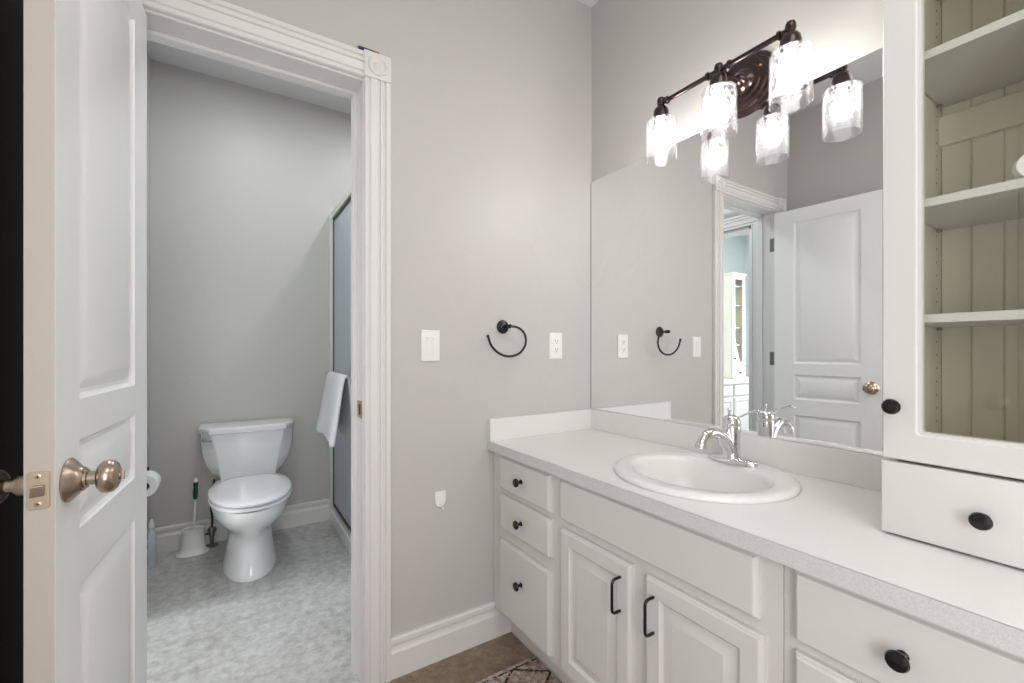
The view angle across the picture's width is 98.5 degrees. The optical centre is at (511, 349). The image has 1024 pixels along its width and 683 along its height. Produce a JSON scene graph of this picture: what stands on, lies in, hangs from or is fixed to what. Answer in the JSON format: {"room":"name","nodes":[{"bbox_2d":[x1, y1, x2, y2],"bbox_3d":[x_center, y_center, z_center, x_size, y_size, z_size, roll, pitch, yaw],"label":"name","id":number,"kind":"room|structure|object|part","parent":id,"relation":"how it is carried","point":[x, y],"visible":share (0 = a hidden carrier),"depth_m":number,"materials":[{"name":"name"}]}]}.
{"room":"bathroom","nodes":[
{"label":"bathroom","id":0,"kind":"room"},
{"bbox_2d":[0,0,149,682],"bbox_3d":[-1.322,-0.270,0.279,1.169,2.835,4.690,0,0,-32],"label":"wall","id":1,"kind":"structure","parent":0,"point":[11,11],"depth_m":0.97,"materials":[{"name":"grey paint"}]},
{"bbox_3d":[-1.692,0.581,2.005,0.068,0.086,0.190,0,0,-32],"label":"toilet paper holder","id":2,"kind":"object","parent":1,"relation":"attached to","visible":0},
{"bbox_2d":[147,471,160,496],"bbox_3d":[-1.673,0.613,2.017,0.098,0.098,0.104,0,0,-32],"label":"toilet paper roll","id":3,"kind":"object","parent":2,"relation":"hanging from","point":[153,478],"visible":0.41,"depth_m":1.99,"materials":[{"name":"white paper"}]},
{"bbox_2d":[147,40,350,113],"bbox_3d":[-0.885,-1.687,2.330,2.020,0.100,1.698,0,0,-32],"label":"ceiling","id":4,"kind":"structure","parent":0,"point":[159,52],"depth_m":2.64,"materials":[{"name":"white paint"}]},
{"bbox_2d":[150,59,350,527],"bbox_3d":[-1.306,-0.270,3.010,1.800,2.835,0.100,0,0,-32],"label":"wall","id":5,"kind":"structure","parent":0,"point":[246,182],"depth_m":2.70,"materials":[{"name":"grey paint"}]},
{"bbox_2d":[154,499,329,552],"bbox_3d":[-1.633,1.078,2.733,0.950,0.140,0.016,0,0,-32],"label":"baseboard","id":6,"kind":"structure","parent":5,"relation":"attached to","point":[168,537],"depth_m":2.81,"materials":[{"name":"white paint"}]},
{"bbox_2d":[147,520,533,682],"bbox_3d":[-1.350,1.198,0.445,5.000,0.100,5.400,0,0,-32],"label":"floor","id":7,"kind":"structure","parent":0,"point":[292,623],"depth_m":1.84,"materials":[{"name":"grey tile"}]},
{"bbox_2d":[147,519,156,566],"bbox_3d":[-1.931,1.028,2.362,0.048,0.237,0.068,0,0,-32],"label":"bottle","id":8,"kind":"object","parent":7,"relation":"on","point":[151,534],"visible":0.87,"depth_m":2.35,"materials":[{"name":"white plastic"}]},
{"bbox_2d":[176,525,209,557],"bbox_3d":[-1.798,1.077,2.489,0.160,0.141,0.116,0,0,-32],"label":"brush holder","id":9,"kind":"object","parent":7,"relation":"on","point":[193,544],"visible":1,"depth_m":2.46,"materials":[{"name":"white plastic"}]},
{"bbox_2d":[193,478,197,529],"bbox_3d":[-1.798,0.926,2.489,0.056,0.396,0.055,0,0,-32],"label":"toilet brush","id":10,"kind":"object","parent":9,"relation":"in","point":[195,484],"visible":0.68,"depth_m":2.49,"materials":[{"name":"white plastic"}]},
{"bbox_2d":[205,479,218,547],"bbox_3d":[-1.768,0.950,2.587,0.082,0.395,0.084,0,0,-32],"label":"water valve","id":11,"kind":"object","parent":7,"relation":"on","point":[211,530],"visible":0.7,"depth_m":2.58,"materials":[{"name":"grey metal"}]},
{"bbox_2d":[198,418,293,582],"bbox_3d":[-1.406,0.792,2.373,0.496,0.710,0.831,0,0,-32],"label":"toilet","id":12,"kind":"object","parent":7,"relation":"on","point":[249,494],"visible":1,"depth_m":2.32,"materials":[{"name":"white ceramic"}]},
{"bbox_3d":[-1.701,0.505,2.455,0.072,0.024,0.023,0,0,13],"label":"flush lever","id":13,"kind":"part","parent":12,"relation":"part of","materials":[{"name":"silver metal"}]},
{"bbox_3d":[-1.573,0.612,2.634,0.472,0.272,0.211,0,0,-32],"label":"tank","id":14,"kind":"part","parent":12,"relation":"part of","materials":[{"name":"white ceramic"}]},
{"bbox_3d":[-1.568,0.456,2.627,0.496,0.038,0.227,0,0,-32],"label":"tank lid","id":15,"kind":"part","parent":12,"relation":"part of","materials":[{"name":"white ceramic"}]},
{"bbox_3d":[-1.330,0.712,2.254,0.368,0.022,0.549,0,0,-32],"label":"lid","id":16,"kind":"part","parent":12,"relation":"part of","materials":[{"name":"white ceramic"}]},
{"bbox_3d":[-1.400,0.948,2.363,0.364,0.399,0.790,0,0,-32],"label":"bowl","id":17,"kind":"part","parent":12,"relation":"part of","materials":[{"name":"white ceramic"}]},
{"bbox_3d":[-1.324,0.736,2.244,0.368,0.018,0.522,0,0,-32],"label":"seat","id":18,"kind":"part","parent":12,"relation":"part of","materials":[{"name":"white ceramic"}]},
{"bbox_2d":[324,187,350,554],"bbox_3d":[-0.496,0.113,2.553,0.922,2.069,1.538,0,0,-32],"label":"shower enclosure","id":19,"kind":"object","parent":7,"relation":"on","point":[340,217],"visible":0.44,"depth_m":2.74,"materials":[{"name":"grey glass"}]},
{"bbox_2d":[316,371,350,447],"bbox_3d":[-0.989,0.311,2.441,0.126,0.363,0.495,0,0,-32],"label":"hand towel","id":20,"kind":"object","parent":19,"relation":"hanging from","point":[335,408],"visible":0.98,"depth_m":2.38,"materials":[{"name":"white fabric"}]},
{"bbox_3d":[-0.800,-0.902,2.359,0.048,0.040,1.538,0,0,-32],"label":"header rail","id":21,"kind":"part","parent":19,"relation":"part of","materials":[{"name":"black metal"}]},
{"bbox_3d":[-0.970,0.083,2.616,0.015,1.928,0.856,0,0,-32],"label":"panel frame","id":22,"kind":"part","parent":19,"relation":"part of","materials":[{"name":"grey metal"}]},
{"bbox_3d":[-0.970,0.082,2.616,0.005,1.908,0.856,0,0,-32],"label":"glass panel","id":23,"kind":"part","parent":19,"relation":"part of","materials":[{"name":"clear glass"}]},
{"bbox_2d":[475,655,561,682],"bbox_3d":[0.079,1.144,1.081,0.620,0.007,0.950,0,0,-32],"label":"rug","id":24,"kind":"object","parent":7,"relation":"on","point":[530,670],"visible":1,"depth_m":1.55,"materials":[{"name":"beige fabric"}]},
{"bbox_2d":[494,452,783,682],"bbox_3d":[0.420,0.772,1.432,0.579,0.749,1.100,0,0,-32],"label":"vanity cabinet","id":25,"kind":"object","parent":7,"relation":"on","point":[599,588],"visible":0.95,"depth_m":1.16,"materials":[{"name":"white paint"}]},
{"bbox_3d":[0.020,0.835,1.558,0.028,0.031,0.031,0,0,-32],"label":"knob","id":26,"kind":"part","parent":25,"relation":"part of","materials":[{"name":"black metal"}]},
{"bbox_3d":[0.020,0.618,1.558,0.028,0.031,0.031,0,0,-32],"label":"knob","id":27,"kind":"part","parent":25,"relation":"part of","materials":[{"name":"black metal"}]},
{"bbox_3d":[0.020,0.469,1.558,0.028,0.031,0.031,0,0,-32],"label":"knob","id":28,"kind":"part","parent":25,"relation":"part of","materials":[{"name":"black metal"}]},
{"bbox_3d":[0.043,0.862,1.568,0.020,0.276,0.316,0,0,-32],"label":"drawer","id":29,"kind":"part","parent":25,"relation":"part of","materials":[{"name":"white paint"}]},
{"bbox_3d":[0.043,0.616,1.568,0.020,0.126,0.316,0,0,-32],"label":"drawer","id":30,"kind":"part","parent":25,"relation":"part of","materials":[{"name":"white paint"}]},
{"bbox_3d":[0.043,0.469,1.568,0.020,0.125,0.316,0,0,-32],"label":"drawer","id":31,"kind":"part","parent":25,"relation":"part of","materials":[{"name":"white paint"}]},
{"bbox_3d":[0.235,0.778,1.266,0.020,0.440,0.288,0,0,-32],"label":"cabinet door","id":32,"kind":"part","parent":25,"relation":"part of","materials":[{"name":"white paint"}]},
{"bbox_3d":[0.272,0.645,1.158,0.034,0.097,0.008,0,0,-32],"label":"handle","id":33,"kind":"part","parent":25,"relation":"part of","materials":[{"name":"black metal"}]},
{"bbox_3d":[0.330,0.646,1.066,0.034,0.095,0.008,0,0,-32],"label":"handle","id":34,"kind":"part","parent":25,"relation":"part of","materials":[{"name":"black metal"}]},
{"bbox_3d":[0.322,0.469,1.130,0.020,0.127,0.615,0,0,-32],"label":"false drawer","id":35,"kind":"part","parent":25,"relation":"part of","materials":[{"name":"white paint"}]},
{"bbox_3d":[0.415,0.779,0.983,0.020,0.438,0.288,0,0,-32],"label":"cabinet door","id":36,"kind":"part","parent":25,"relation":"part of","materials":[{"name":"white paint"}]},
{"bbox_2d":[488,409,1023,657],"bbox_3d":[0.634,0.335,1.123,0.554,0.124,1.853,0,0,-32],"label":"countertop","id":37,"kind":"structure","parent":25,"relation":"on","point":[831,532],"depth_m":0.98,"materials":[{"name":"white laminate"}]},
{"bbox_2d":[614,451,801,503],"bbox_3d":[0.545,0.415,1.276,0.482,0.138,0.492,0,0,-32],"label":"sink","id":38,"kind":"object","parent":37,"relation":"in","point":[696,476],"visible":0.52,"depth_m":1.30,"materials":[{"name":"white ceramic"}]},
{"bbox_2d":[694,408,763,466],"bbox_3d":[0.627,0.262,1.358,0.206,0.171,0.159,0,0,-7],"label":"faucet","id":39,"kind":"object","parent":37,"relation":"on","point":[728,438],"visible":1,"depth_m":1.34,"materials":[{"name":"silver metal"}]},
{"bbox_3d":[0.613,0.284,1.327,0.186,0.102,0.042,0,0,-32],"label":"spout","id":40,"kind":"part","parent":39,"relation":"part of","materials":[{"name":"silver metal"}]},
{"bbox_3d":[0.681,0.338,1.370,0.058,0.018,0.162,0,0,-32],"label":"plate","id":41,"kind":"part","parent":39,"relation":"part of","materials":[{"name":"silver metal"}]},
{"bbox_3d":[0.712,0.198,1.329,0.016,0.043,0.089,0,0,-32],"label":"lever","id":42,"kind":"part","parent":39,"relation":"part of","materials":[{"name":"silver metal"}]},
{"bbox_2d":[881,0,1023,568],"bbox_3d":[0.925,-0.304,0.830,0.336,1.325,0.304,0,0,-32],"label":"cabinet","id":43,"kind":"object","parent":37,"relation":"on","point":[953,70],"visible":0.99,"depth_m":0.87,"materials":[{"name":"paint"}]},
{"bbox_3d":[0.732,0.109,0.849,0.028,0.030,0.030,0,0,-32],"label":"knob","id":44,"kind":"part","parent":43,"relation":"part of","materials":[{"name":"black metal"}]},
{"bbox_3d":[0.816,0.288,0.760,0.021,0.140,0.284,0,0,-32],"label":"drawer","id":45,"kind":"part","parent":43,"relation":"part of","materials":[{"name":"white paint"}]},
{"bbox_2d":[925,9,1023,107],"bbox_3d":[0.944,-0.562,0.842,0.259,0.016,0.244,0,0,-32],"label":"shelf","id":46,"kind":"object","parent":43,"relation":"attached to","point":[984,63],"depth_m":0.86,"materials":[{"name":"white paint"}]},
{"bbox_2d":[925,177,1023,230],"bbox_3d":[0.944,-0.281,0.842,0.259,0.016,0.244,0,0,-32],"label":"shelf","id":47,"kind":"object","parent":43,"relation":"attached to","point":[998,205],"depth_m":0.85,"materials":[{"name":"white paint"}]},
{"bbox_2d":[925,309,1023,326],"bbox_3d":[0.944,-0.059,0.842,0.259,0.016,0.244,0,0,-32],"label":"shelf","id":48,"kind":"object","parent":43,"relation":"attached to","point":[1003,318],"depth_m":0.81,"materials":[{"name":"white paint"}]},
{"bbox_3d":[0.795,0.289,0.747,0.028,0.030,0.030,0,0,-32],"label":"knob","id":49,"kind":"part","parent":43,"relation":"part of","materials":[{"name":"black metal"}]},
{"bbox_3d":[1.048,-0.497,0.908,0.016,0.066,0.248,0,0,-32],"label":"hanging rail","id":50,"kind":"part","parent":43,"relation":"part of","materials":[{"name":"paint"}]},
{"bbox_2d":[1012,155,1023,178],"bbox_3d":[0.879,-0.311,0.745,0.044,0.044,0.019,0,0,34],"label":"tape roll","id":51,"kind":"object","parent":43,"relation":"on","point":[1018,167],"visible":1,"depth_m":0.75,"materials":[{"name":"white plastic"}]},
{"bbox_2d":[784,565,1023,682],"bbox_3d":[0.913,0.772,0.658,0.579,0.749,0.730,0,0,-32],"label":"vanity cabinet","id":52,"kind":"object","parent":7,"relation":"on","point":[833,633],"visible":0.82,"depth_m":0.72,"materials":[{"name":"white paint"}]},
{"bbox_3d":[0.607,0.776,0.682,0.020,0.444,0.314,0,0,-32],"label":"cabinet door","id":53,"kind":"part","parent":52,"relation":"part of","materials":[{"name":"white paint"}]},
{"bbox_3d":[0.587,0.469,0.668,0.028,0.031,0.031,0,0,-32],"label":"knob","id":54,"kind":"part","parent":52,"relation":"part of","materials":[{"name":"black metal"}]},
{"bbox_2d":[223,0,591,636],"bbox_3d":[-0.420,-0.244,1.619,1.800,2.785,0.116,0,0,-32],"label":"wall","id":55,"kind":"structure","parent":0,"point":[491,100],"depth_m":1.71,"materials":[{"name":"grey paint"}]},
{"bbox_2d":[0,0,146,682],"bbox_3d":[-0.864,0.122,0.940,0.174,2.028,0.616,0,0,-28],"label":"door","id":56,"kind":"structure","parent":55,"relation":"in","point":[82,485],"depth_m":0.80,"materials":[{"name":"white paint"}]},
{"bbox_3d":[-0.796,0.216,0.699,0.067,0.056,0.056,0,0,-28],"label":"knob","id":57,"kind":"part","parent":56,"relation":"part of","materials":[{"name":"silver metal"}]},
{"bbox_3d":[-0.727,0.216,0.678,0.026,0.058,0.003,0,0,-28],"label":"latch plate","id":58,"kind":"part","parent":56,"relation":"part of","materials":[{"name":"gold metal"}]},
{"bbox_3d":[-0.706,0.216,0.747,0.067,0.073,0.073,0,0,-28],"label":"knob","id":59,"kind":"part","parent":56,"relation":"part of","materials":[{"name":"silver metal"}]},
{"bbox_3d":[-0.860,0.122,0.926,0.035,2.028,0.559,0,0,-28],"label":"panel","id":60,"kind":"part","parent":56,"relation":"part of","materials":[{"name":"white paint"}]},
{"bbox_2d":[141,0,364,78],"bbox_3d":[-0.755,-0.962,1.325,0.613,0.086,0.020,0,0,-32],"label":"trim","id":61,"kind":"structure","parent":55,"relation":"attached to","point":[221,16],"depth_m":1.32,"materials":[{"name":"white paint"}]},
{"bbox_2d":[358,45,379,53],"bbox_3d":[-0.484,-1.012,1.493,0.070,0.010,0.010,0,0,-32],"label":"pen","id":62,"kind":"object","parent":61,"relation":"on","point":[359,46],"visible":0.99,"depth_m":1.48,"materials":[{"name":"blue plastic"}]},
{"bbox_2d":[144,8,363,682],"bbox_3d":[-0.791,0.107,1.383,0.643,2.081,0.118,0,0,-32],"label":"trim","id":63,"kind":"structure","parent":55,"relation":"attached to","point":[161,28],"depth_m":1.50,"materials":[{"name":"white paint"}]},
{"bbox_3d":[-0.525,0.205,1.524,0.003,0.059,0.065,0,0,-32],"label":"strike plate","id":64,"kind":"part","parent":63,"relation":"part of","materials":[{"name":"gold metal"}]},
{"bbox_2d":[363,49,390,83],"bbox_3d":[-0.459,-0.964,1.506,0.091,0.087,0.034,0,0,-32],"label":"trim","id":65,"kind":"structure","parent":55,"relation":"attached to","point":[377,66],"depth_m":1.49,"materials":[{"name":"white paint"}]},
{"bbox_2d":[364,76,390,682],"bbox_3d":[-0.461,0.112,1.513,0.089,2.072,0.020,0,0,-32],"label":"trim","id":66,"kind":"structure","parent":55,"relation":"attached to","point":[377,95],"depth_m":1.50,"materials":[{"name":"white paint"}]},
{"bbox_2d":[421,330,439,361],"bbox_3d":[-0.299,-0.015,1.621,0.073,0.116,0.011,0,0,-32],"label":"light switch","id":67,"kind":"object","parent":55,"relation":"attached to","point":[430,339],"visible":1,"depth_m":1.62,"materials":[{"name":"white plastic"}]},
{"bbox_2d":[435,490,445,509],"bbox_3d":[-0.264,0.561,1.638,0.044,0.069,0.019,0,0,-32],"label":"wall hook","id":68,"kind":"object","parent":55,"relation":"attached to","point":[440,496],"visible":1,"depth_m":1.64,"materials":[{"name":"white plastic"}]},
{"bbox_2d":[391,601,510,679],"bbox_3d":[-0.211,1.078,1.674,0.508,0.140,0.016,0,0,-32],"label":"baseboard","id":69,"kind":"structure","parent":55,"relation":"attached to","point":[415,649],"depth_m":1.64,"materials":[{"name":"white paint"}]},
{"bbox_2d":[486,320,526,357],"bbox_3d":[-0.030,-0.045,1.759,0.188,0.152,0.066,0,0,-32],"label":"towel ring","id":70,"kind":"object","parent":55,"relation":"attached to","point":[503,326],"visible":1,"depth_m":1.77,"materials":[{"name":"black metal"}]},
{"bbox_3d":[-0.017,-0.093,1.758,0.018,0.018,0.048,0,0,-32],"label":"post","id":71,"kind":"part","parent":70,"relation":"part of","materials":[{"name":"black metal"}]},
{"bbox_2d":[549,333,561,358],"bbox_3d":[0.193,-0.017,1.935,0.070,0.116,0.008,0,0,-32],"label":"power outlet","id":72,"kind":"object","parent":55,"relation":"attached to","point":[555,339],"visible":1,"depth_m":1.93,"materials":[{"name":"white plastic"}]},
{"bbox_2d":[553,347,558,353],"bbox_3d":[0.194,0.002,1.933,0.032,0.029,0.003,0,0,-32],"label":"receptacle","id":73,"kind":"object","parent":72,"relation":"attached to","point":[555,349],"depth_m":1.93,"materials":[{"name":"white plastic"}]},
{"bbox_2d":[553,338,558,344],"bbox_3d":[0.194,-0.036,1.933,0.032,0.029,0.003,0,0,-32],"label":"receptacle","id":74,"kind":"object","parent":72,"relation":"attached to","point":[555,340],"depth_m":1.93,"materials":[{"name":"white plastic"}]},
{"bbox_2d":[578,0,598,7],"bbox_3d":[0.401,-1.641,0.310,2.020,0.100,3.092,0,0,-32],"label":"ceiling","id":75,"kind":"structure","parent":0,"point":[590,3],"depth_m":2.02,"materials":[{"name":"white paint"}]},
{"bbox_2d":[592,0,882,455],"bbox_3d":[0.755,-0.270,1.542,0.100,2.835,4.790,0,0,-32],"label":"wall","id":76,"kind":"structure","parent":0,"point":[644,51],"depth_m":1.65,"materials":[{"name":"grey paint"}]},
{"bbox_2d":[646,20,813,162],"bbox_3d":[0.674,-0.804,1.379,0.210,0.305,0.520,0,0,-32],"label":"vanity light","id":77,"kind":"object","parent":76,"relation":"attached to","point":[751,78],"visible":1,"depth_m":1.36,"materials":[{"name":"black metal"}]},
{"bbox_2d":[646,97,676,162],"bbox_3d":[0.516,-0.763,1.527,0.101,0.222,0.101,0,0,-32],"label":"shade","id":78,"kind":"object","parent":77,"relation":"attached to","point":[661,136],"depth_m":1.51,"materials":[{"name":"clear glass"}]},
{"bbox_2d":[701,62,736,138],"bbox_3d":[0.631,-0.763,1.346,0.101,0.222,0.101,0,0,-32],"label":"shade","id":79,"kind":"object","parent":77,"relation":"attached to","point":[718,110],"depth_m":1.33,"materials":[{"name":"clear glass"}]},
{"bbox_3d":[0.679,-0.852,1.377,0.095,0.024,0.024,0,0,-32],"label":"arm","id":80,"kind":"part","parent":77,"relation":"part of","materials":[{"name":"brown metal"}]},
{"bbox_2d":[769,20,813,110],"bbox_3d":[0.741,-0.763,1.173,0.101,0.222,0.101,0,0,-32],"label":"shade","id":81,"kind":"object","parent":77,"relation":"attached to","point":[790,74],"depth_m":1.16,"materials":[{"name":"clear glass"}]},
{"bbox_2d":[591,47,882,455],"bbox_3d":[0.900,-0.252,1.215,0.005,1.048,1.983,0,0,-32],"label":"wall mirror","id":82,"kind":"object","parent":76,"relation":"attached to","point":[741,272],"visible":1,"depth_m":1.40,"materials":[{"name":"silver mirror"}]},
{"bbox_2d":[591,409,1023,491],"bbox_3d":[0.865,0.318,1.258,0.020,0.089,1.833,0,0,-32],"label":"backsplash","id":83,"kind":"structure","parent":76,"relation":"attached to","point":[858,469],"depth_m":1.34,"materials":[{"name":"white laminate"}]}
]}

